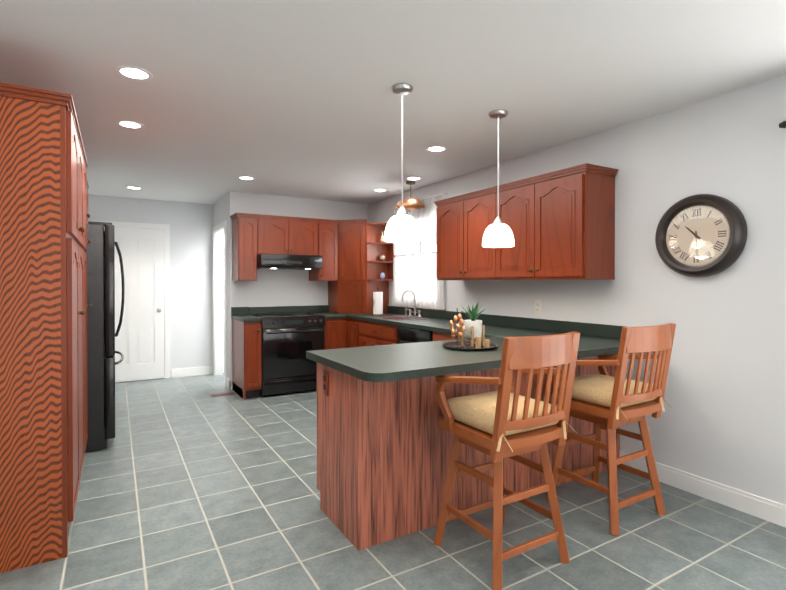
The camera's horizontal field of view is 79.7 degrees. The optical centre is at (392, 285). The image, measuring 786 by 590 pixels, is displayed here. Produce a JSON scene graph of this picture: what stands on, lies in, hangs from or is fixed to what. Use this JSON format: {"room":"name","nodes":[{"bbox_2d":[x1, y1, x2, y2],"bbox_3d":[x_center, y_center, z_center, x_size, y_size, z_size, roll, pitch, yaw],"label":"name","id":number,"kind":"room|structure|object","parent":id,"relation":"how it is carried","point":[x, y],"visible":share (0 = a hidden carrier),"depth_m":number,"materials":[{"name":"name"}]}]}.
{"room":"kitchen","nodes":[
{"label":"kitchen","id":0,"kind":"room"},
{"bbox_2d":[88,195,223,382],"bbox_3d":[-2.943,0.051,6.639,3.550,2.440,0.100,0,0,-31],"label":"wall","id":1,"kind":"structure","parent":0,"point":[191,303],"depth_m":6.60,"materials":[{"name":"paint"}]},
{"bbox_2d":[92,220,169,381],"bbox_3d":[-3.449,0.217,6.233,0.905,2.115,0.082,0,0,-31],"label":"door","id":2,"kind":"structure","parent":1,"relation":"attached to","point":[144,331],"depth_m":6.32,"materials":[{"name":"white wood"}]},
{"bbox_2d":[171,366,212,377],"bbox_3d":[-3.474,1.216,6.268,2.050,0.115,0.013,0,0,-31],"label":"baseboard","id":3,"kind":"structure","parent":1,"relation":"attached to","point":[193,371],"depth_m":6.63,"materials":[{"name":"white"}]},
{"bbox_2d":[213,191,238,379],"bbox_3d":[-2.254,0.054,6.308,0.100,2.440,1.170,0,0,-31],"label":"wall","id":4,"kind":"structure","parent":0,"point":[225,207],"depth_m":5.83,"materials":[{"name":"paint"}]},
{"bbox_2d":[212,221,226,385],"bbox_3d":[-2.304,0.223,6.379,0.116,2.100,0.900,0,0,-31],"label":"trim","id":5,"kind":"structure","parent":4,"relation":"attached to","point":[218,230],"depth_m":6.68,"materials":[{"name":"white wood"}]},
{"bbox_2d":[226,377,231,389],"bbox_3d":[-2.048,1.219,5.876,0.033,0.115,0.228,0,0,-31],"label":"baseboard","id":6,"kind":"structure","parent":4,"relation":"attached to","point":[228,384],"depth_m":5.80,"materials":[{"name":"white"}]},
{"bbox_2d":[238,192,367,314],"bbox_3d":[-1.164,0.053,6.331,1.800,2.440,0.100,0,0,-31],"label":"wall","id":7,"kind":"structure","parent":0,"point":[278,287],"depth_m":6.15,"materials":[{"name":"paint"}]},
{"bbox_2d":[249,306,328,313],"bbox_3d":[-1.080,0.312,6.310,1.675,0.095,0.020,0,0,-31],"label":"backsplash","id":8,"kind":"structure","parent":7,"relation":"attached to","point":[276,309],"depth_m":6.13,"materials":[{"name":"green stone"}]},
{"bbox_2d":[230,213,393,313],"bbox_3d":[-0.993,-0.247,5.935,1.900,1.213,0.747,0,0,-31],"label":"upper cabinet","id":9,"kind":"object","parent":7,"relation":"attached to","point":[356,271],"visible":0.96,"depth_m":6.06,"materials":[{"name":"brown wood"}]},
{"bbox_2d":[257,254,321,269],"bbox_3d":[-1.331,-0.292,5.878,0.762,0.168,0.499,0,0,-31],"label":"range hood","id":10,"kind":"object","parent":9,"relation":"attached to","point":[283,261],"visible":0.9,"depth_m":5.65,"materials":[{"name":"black metal"}]},
{"bbox_2d":[0,373,785,589],"bbox_3d":[-0.205,1.350,2.603,4.150,0.100,9.850,0,0,-31],"label":"floor","id":11,"kind":"structure","parent":0,"point":[188,483],"depth_m":2.50,"materials":[{"name":"tile"}]},
{"bbox_2d":[0,83,87,572],"bbox_3d":[-2.098,0.195,2.560,0.648,2.210,1.076,0,0,-31],"label":"tall cabinet","id":12,"kind":"object","parent":11,"relation":"on","point":[43,322],"depth_m":2.20,"materials":[{"name":"brown wood"}]},
{"bbox_2d":[84,221,124,452],"bbox_3d":[-2.750,0.395,3.915,0.900,1.792,0.910,0,0,-31],"label":"refrigerator","id":13,"kind":"object","parent":11,"relation":"on","point":[101,333],"visible":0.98,"depth_m":3.67,"materials":[{"name":"black metal"}]},
{"bbox_2d":[210,392,234,396],"bbox_3d":[-2.001,1.276,5.526,0.270,0.006,0.110,0,0,-31],"label":"floor vent","id":14,"kind":"object","parent":11,"relation":"in","point":[222,394],"visible":1,"depth_m":5.51,"materials":[{"name":"brown wood"}]},
{"bbox_2d":[231,307,261,399],"bbox_3d":[-1.732,0.772,5.557,0.209,1.014,0.658,0,0,-31],"label":"base cabinet","id":15,"kind":"object","parent":11,"relation":"on","point":[246,358],"visible":0.98,"depth_m":5.34,"materials":[{"name":"brown wood"}]},
{"bbox_2d":[231,307,261,321],"bbox_3d":[-1.737,0.335,5.563,0.209,0.140,0.637,0,0,-31],"label":"countertop","id":16,"kind":"structure","parent":15,"relation":"on","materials":[{"name":"stone"}]},
{"bbox_2d":[251,313,324,396],"bbox_3d":[-1.296,0.818,5.776,0.758,0.918,0.671,0,0,-31],"label":"range","id":17,"kind":"object","parent":11,"relation":"on","point":[288,341],"visible":0.83,"depth_m":5.51,"materials":[{"name":"black metal"}]},
{"bbox_2d":[308,318,344,358],"bbox_3d":[-0.845,0.840,6.064,0.305,0.872,0.688,0,0,-31],"label":"base cabinet","id":18,"kind":"object","parent":11,"relation":"on","point":[334,328],"depth_m":5.81,"materials":[{"name":"brown wood"}]},
{"bbox_2d":[316,310,372,317],"bbox_3d":[-0.596,0.380,6.238,0.914,0.040,0.638,0,0,-31],"label":"countertop","id":19,"kind":"structure","parent":18,"relation":"on","point":[327,314],"depth_m":5.94,"materials":[{"name":"green stone"}]},
{"bbox_2d":[345,318,356,345],"bbox_3d":[-0.259,0.841,5.914,0.667,0.872,0.327,0,0,-31],"label":"base cabinet","id":20,"kind":"object","parent":11,"relation":"on","point":[350,323],"depth_m":5.80,"materials":[{"name":"brown wood"}]},
{"bbox_2d":[357,318,404,345],"bbox_3d":[0.069,0.844,5.407,0.618,0.872,0.880,0,0,-31],"label":"base cabinet","id":21,"kind":"object","parent":11,"relation":"on","point":[368,333],"depth_m":5.32,"materials":[{"name":"brown wood"}]},
{"bbox_2d":[317,362,456,549],"bbox_3d":[-0.063,0.864,2.711,0.592,0.872,0.565,0,0,-31],"label":"base cabinet","id":22,"kind":"object","parent":11,"relation":"on","point":[385,441],"depth_m":2.45,"materials":[{"name":"brown wood"}]},
{"bbox_2d":[306,330,620,385],"bbox_3d":[0.621,0.404,2.965,2.147,0.040,0.825,0,0,-31],"label":"countertop","id":23,"kind":"structure","parent":22,"relation":"on","point":[398,361],"depth_m":2.54,"materials":[{"name":"green stone"}]},
{"bbox_2d":[442,301,497,350],"bbox_3d":[0.478,0.237,2.924,0.346,0.292,0.346,0,0,-31],"label":"decorative tray","id":24,"kind":"object","parent":23,"relation":"on","point":[473,329],"visible":1,"depth_m":2.92,"materials":[{"name":"grey metal"}]},
{"bbox_2d":[389,322,424,341],"bbox_3d":[0.455,0.849,4.753,0.618,0.872,0.772,0,0,-31],"label":"dishwasher","id":25,"kind":"object","parent":11,"relation":"on","point":[396,333],"depth_m":4.71,"materials":[{"name":"black metal"}]},
{"bbox_2d":[345,314,544,337],"bbox_3d":[0.378,0.388,4.871,0.627,0.044,2.705,0,0,-31],"label":"countertop","id":26,"kind":"structure","parent":25,"relation":"on","point":[410,319],"depth_m":4.64,"materials":[{"name":"green stone"}]},
{"bbox_2d":[372,288,383,314],"bbox_3d":[-0.187,0.191,5.858,0.150,0.342,0.150,0,0,-31],"label":"paper towel holder","id":27,"kind":"object","parent":26,"relation":"on","point":[377,303],"visible":1,"depth_m":5.81,"materials":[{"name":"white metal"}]},
{"bbox_2d":[367,290,432,320],"bbox_3d":[0.066,0.301,5.445,0.490,0.509,0.796,0,0,-31],"label":"sink","id":28,"kind":"object","parent":26,"relation":"in","point":[405,314],"depth_m":5.52,"materials":[{"name":"silver metal"}]},
{"bbox_2d":[425,330,456,341],"bbox_3d":[0.839,0.854,4.080,0.642,0.872,0.918,0,0,-31],"label":"base cabinet","id":29,"kind":"object","parent":11,"relation":"on","point":[430,335],"depth_m":4.26,"materials":[{"name":"brown wood"}]},
{"bbox_2d":[457,370,520,514],"bbox_3d":[0.349,0.862,2.954,0.614,0.872,0.565,0,0,-31],"label":"base cabinet","id":30,"kind":"object","parent":11,"relation":"on","point":[471,491],"depth_m":2.70,"materials":[{"name":"brown wood"}]},
{"bbox_2d":[433,331,579,589],"bbox_3d":[0.538,0.758,2.266,0.506,1.095,0.553,0,0,-31],"label":"bar stool","id":31,"kind":"object","parent":11,"relation":"on","point":[503,422],"visible":1,"depth_m":2.12,"materials":[{"name":"brown wood"}]},
{"bbox_2d":[447,391,576,451],"bbox_3d":[0.534,0.629,2.271,0.497,0.145,0.465,0,0,-31],"label":"cushion","id":32,"kind":"object","parent":31,"relation":"on","point":[473,418],"depth_m":2.12,"materials":[{"name":"fabric"}]},
{"bbox_2d":[521,366,568,490],"bbox_3d":[0.722,0.860,3.216,0.542,0.872,0.636,0,0,-31],"label":"base cabinet","id":33,"kind":"object","parent":11,"relation":"on","point":[530,477],"depth_m":2.94,"materials":[{"name":"brown wood"}]},
{"bbox_2d":[546,323,675,535],"bbox_3d":[1.252,0.755,2.722,0.506,1.095,0.553,0,0,-31],"label":"bar stool","id":34,"kind":"object","parent":11,"relation":"on","point":[603,400],"visible":0.9,"depth_m":2.58,"materials":[{"name":"brown wood"}]},
{"bbox_2d":[559,374,670,419],"bbox_3d":[1.248,0.626,2.728,0.497,0.145,0.465,0,0,-31],"label":"cushion","id":35,"kind":"object","parent":34,"relation":"on","point":[594,394],"depth_m":2.57,"materials":[{"name":"fabric"}]},
{"bbox_2d":[0,0,785,204],"bbox_3d":[-0.205,-1.190,2.585,4.150,0.100,9.850,0,0,-31],"label":"ceiling","id":36,"kind":"structure","parent":0,"point":[295,98],"depth_m":2.58,"materials":[{"name":"paint"}]},
{"bbox_2d":[116,120,144,128],"bbox_3d":[-1.865,-1.143,3.342,0.179,0.004,0.179,0,1,-40],"label":"recessed light","id":37,"kind":"object","parent":36,"relation":"in","point":[134,125],"depth_m":3.34,"materials":[{"name":"white"}]},
{"bbox_2d":[115,65,152,80],"bbox_3d":[-1.387,-1.137,2.521,0.179,0.004,0.179,0,0,20],"label":"recessed light","id":38,"kind":"object","parent":36,"relation":"in","point":[133,72],"depth_m":2.51,"materials":[{"name":"white"}]},
{"bbox_2d":[126,186,142,189],"bbox_3d":[-3.071,-1.159,5.579,0.179,0.004,0.179,0,1,35],"label":"recessed light","id":39,"kind":"object","parent":36,"relation":"in","point":[132,187],"depth_m":5.58,"materials":[{"name":"white"}]},
{"bbox_2d":[237,176,254,179],"bbox_3d":[-1.577,-1.155,5.056,0.179,0.004,0.179,0,0,20],"label":"recessed light","id":40,"kind":"object","parent":36,"relation":"in","point":[242,177],"depth_m":5.02,"materials":[{"name":"white"}]},
{"bbox_2d":[373,189,386,191],"bbox_3d":[-0.157,-1.160,5.721,0.179,0.004,0.179,0,0,20],"label":"recessed light","id":41,"kind":"object","parent":36,"relation":"in","point":[376,190],"depth_m":5.72,"materials":[{"name":"white"}]},
{"bbox_2d":[384,83,419,242],"bbox_3d":[0.053,-0.699,2.712,0.210,0.883,0.210,0,0,-31],"label":"pendant light","id":42,"kind":"object","parent":36,"relation":"hanging from","point":[402,226],"visible":1,"depth_m":2.66,"materials":[{"name":"white glass"}]},
{"bbox_2d":[396,181,424,208],"bbox_3d":[0.197,-1.019,5.258,0.320,0.280,0.320,0,0,-31],"label":"light","id":43,"kind":"object","parent":36,"relation":"hanging from","point":[412,203],"visible":0.96,"depth_m":5.20,"materials":[{"name":"brown metal"}]},
{"bbox_2d":[405,177,421,180],"bbox_3d":[0.224,-1.156,5.075,0.179,0.004,0.179,0,1,-37],"label":"recessed light","id":44,"kind":"object","parent":36,"relation":"in","point":[410,178],"depth_m":5.07,"materials":[{"name":"white"}]},
{"bbox_2d":[426,146,446,151],"bbox_3d":[0.365,-1.148,3.950,0.179,0.004,0.179,0,1,-40],"label":"recessed light","id":45,"kind":"object","parent":36,"relation":"in","point":[432,148],"depth_m":3.94,"materials":[{"name":"white"}]},
{"bbox_2d":[482,109,513,247],"bbox_3d":[0.697,-0.702,3.116,0.210,0.883,0.210,0,0,-31],"label":"pendant light","id":46,"kind":"object","parent":36,"relation":"hanging from","point":[498,233],"visible":1,"depth_m":3.06,"materials":[{"name":"white glass"}]},
{"bbox_2d":[368,75,785,504],"bbox_3d":[1.836,0.076,3.121,0.100,2.440,8.680,0,0,-31],"label":"wall","id":47,"kind":"structure","parent":0,"point":[722,419],"depth_m":2.93,"materials":[{"name":"paint"}]},
{"bbox_2d":[392,230,444,308],"bbox_3d":[0.323,-0.329,5.650,0.130,1.155,1.080,0,0,-31],"label":"window","id":48,"kind":"structure","parent":47,"relation":"in","point":[399,251],"depth_m":5.69,"materials":[{"name":"grey"}]},
{"bbox_2d":[392,193,447,309],"bbox_3d":[0.292,-0.377,5.585,0.047,1.271,1.107,0,0,-31],"label":"window curtain","id":49,"kind":"object","parent":47,"relation":"attached to","point":[430,290],"visible":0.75,"depth_m":5.47,"materials":[{"name":"fabric"}]},
{"bbox_2d":[434,188,489,279],"bbox_3d":[0.810,-0.442,4.411,0.343,0.779,0.918,0,0,-31],"label":"upper cabinet","id":50,"kind":"object","parent":47,"relation":"attached to","point":[462,220],"depth_m":4.35,"materials":[{"name":"brown wood"}]},
{"bbox_2d":[383,306,625,337],"bbox_3d":[0.692,0.322,4.936,0.019,0.095,4.148,0,0,-31],"label":"backsplash","id":51,"kind":"structure","parent":47,"relation":"attached to","point":[598,330],"depth_m":4.09,"materials":[{"name":"green stone"}]},
{"bbox_2d":[535,300,540,313],"bbox_3d":[1.238,0.182,4.023,0.008,0.115,0.070,0,0,-31],"label":"outlet","id":52,"kind":"object","parent":47,"relation":"attached to","point":[537,306],"visible":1,"depth_m":4.02,"materials":[{"name":"white plastic"}]},
{"bbox_2d":[490,163,616,279],"bbox_3d":[1.222,-0.437,3.714,0.343,0.779,0.922,0,0,-31],"label":"upper cabinet","id":53,"kind":"object","parent":47,"relation":"attached to","point":[560,223],"depth_m":3.42,"materials":[{"name":"brown wood"}]},
{"bbox_2d":[655,194,747,276],"bbox_3d":[1.865,-0.307,2.891,0.078,0.510,0.510,0,0,-31],"label":"wall clock","id":54,"kind":"object","parent":47,"relation":"attached to","point":[700,235],"visible":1,"depth_m":2.86,"materials":[{"name":"black"}]},
{"bbox_2d":[619,450,785,527],"bbox_3d":[2.784,1.251,1.410,0.017,0.115,4.555,0,0,-31],"label":"baseboard","id":55,"kind":"structure","parent":47,"relation":"attached to","point":[774,512],"depth_m":2.81,"materials":[{"name":"white wood"}]},
{"bbox_2d":[779,121,785,127],"bbox_3d":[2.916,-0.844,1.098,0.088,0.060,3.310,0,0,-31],"label":"finial","id":56,"kind":"object","parent":47,"relation":"attached to","point":[782,124],"visible":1,"depth_m":2.49,"materials":[{"name":"black metal"}]},
{"bbox_3d":[-1.923,0.088,1.521,0.100,2.440,9.750,0,0,-31],"label":"wall","id":57,"kind":"structure","parent":0,"visible":0},
{"bbox_2d":[87,181,89,223],"bbox_3d":[-2.857,-0.721,3.838,0.648,0.395,0.951,0,0,-31],"label":"upper cabinet","id":58,"kind":"object","parent":57,"relation":"attached to","point":[88,215],"visible":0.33,"depth_m":4.25,"materials":[{"name":"brown wood"}]},
{"label":"outside","id":59,"kind":"structure","parent":0,"visible":0},
{"bbox_2d":[403,232,436,299],"bbox_3d":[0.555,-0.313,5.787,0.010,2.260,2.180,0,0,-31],"label":"window pane","id":60,"kind":"object","parent":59,"point":[428,245],"depth_m":6.15,"materials":[{"name":"glass"}]}
]}

